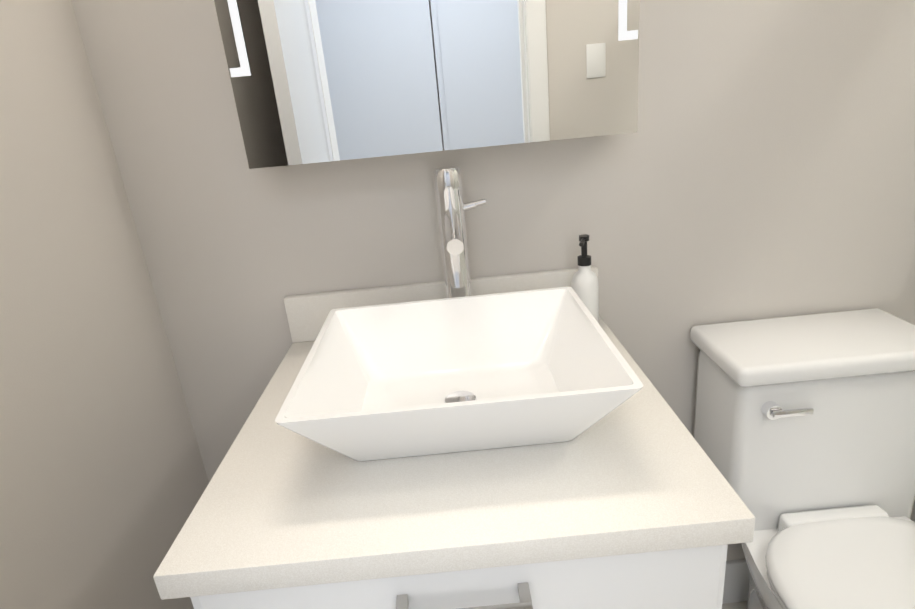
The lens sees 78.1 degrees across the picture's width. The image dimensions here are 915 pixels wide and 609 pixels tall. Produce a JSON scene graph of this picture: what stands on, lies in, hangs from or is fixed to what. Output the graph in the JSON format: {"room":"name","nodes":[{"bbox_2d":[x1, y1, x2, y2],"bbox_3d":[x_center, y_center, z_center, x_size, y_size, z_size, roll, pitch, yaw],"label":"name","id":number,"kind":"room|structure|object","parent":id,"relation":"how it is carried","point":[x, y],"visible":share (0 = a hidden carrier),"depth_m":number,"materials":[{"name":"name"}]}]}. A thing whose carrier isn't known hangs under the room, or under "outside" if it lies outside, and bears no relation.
{"room":"bathroom","nodes":[
{"label":"bathroom","id":0,"kind":"room"},
{"bbox_2d":[0,0,208,608],"bbox_3d":[-0.619,-0.078,0.171,0.120,2.466,1.585,-5,20,0],"label":"wall","id":1,"kind":"structure","parent":0,"point":[104,482],"depth_m":0.81,"materials":[{"name":"white paint"}]},
{"bbox_2d":[71,0,914,560],"bbox_3d":[0.533,-0.477,0.978,2.495,2.466,0.120,-5,20,0],"label":"wall","id":2,"kind":"structure","parent":0,"point":[759,164],"depth_m":1.00,"materials":[{"name":"white paint"}]},
{"bbox_2d":[214,0,639,168],"bbox_3d":[-0.051,-0.547,0.802,0.590,0.630,0.117,-5,20,0],"label":"mirror","id":3,"kind":"object","parent":2,"relation":"attached to","point":[315,81],"visible":1,"depth_m":0.82,"materials":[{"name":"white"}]},
{"bbox_2d":[722,559,748,603],"bbox_3d":[0.264,0.680,1.310,1.500,0.120,0.012,-5,20,0],"label":"baseboard","id":4,"kind":"structure","parent":2,"relation":"attached to","point":[736,584],"depth_m":1.30,"materials":[{"name":"white"}]},
{"bbox_2d":[722,601,746,608],"bbox_3d":[0.361,1.319,-0.221,4.200,0.060,3.570,-5,20,0],"label":"floor","id":5,"kind":"structure","parent":0,"point":[738,605],"depth_m":1.32,"materials":[{"name":"tile"}]},
{"bbox_2d":[153,266,754,608],"bbox_3d":[0.018,0.455,0.912,0.576,0.855,0.587,-5,20,0],"label":"bathroom vanity","id":6,"kind":"object","parent":5,"relation":"on","point":[634,501],"visible":0.83,"depth_m":0.58,"materials":[{"name":"white painted wood"},{"name":"quartz"},{"name":"brushed nickel"}]},
{"bbox_2d":[275,287,642,460],"bbox_3d":[0.001,0.096,0.745,0.378,0.107,0.336,-5,20,0],"label":"sink","id":7,"kind":"object","parent":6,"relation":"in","point":[458,374],"visible":1,"depth_m":0.77,"materials":[{"name":"white ceramic"}]},
{"bbox_2d":[433,166,486,297],"bbox_3d":[0.015,-0.058,0.887,0.085,0.298,0.178,-5,20,0],"label":"faucet","id":8,"kind":"object","parent":6,"relation":"on","point":[452,206],"visible":0.67,"depth_m":0.90,"materials":[{"name":"silver metal"}]},
{"bbox_2d":[571,234,598,323],"bbox_3d":[0.218,-0.036,0.966,0.046,0.166,0.052,-5,20,0],"label":"soap bottle","id":9,"kind":"object","parent":6,"relation":"on","point":[584,284],"visible":0.75,"depth_m":0.95,"materials":[{"name":"white plastic"}]},
{"bbox_2d":[690,308,914,608],"bbox_3d":[0.651,0.474,0.889,0.412,0.722,0.677,-5,20,0],"label":"toilet","id":10,"kind":"object","parent":5,"relation":"on","point":[804,431],"visible":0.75,"depth_m":0.96,"materials":[{"name":"white ceramic"}]},
{"bbox_3d":[1.411,0.824,0.633,0.732,0.105,1.438,-5,20,0],"label":"shower base","id":11,"kind":"object","parent":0,"visible":0},
{"bbox_2d":[911,501,914,521],"bbox_3d":[0.970,0.051,0.341,0.107,1.616,1.436,-5,20,0],"label":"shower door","id":12,"kind":"structure","parent":11,"relation":"on","point":[913,515],"depth_m":1.25,"materials":[{"name":"grey"}]}
]}

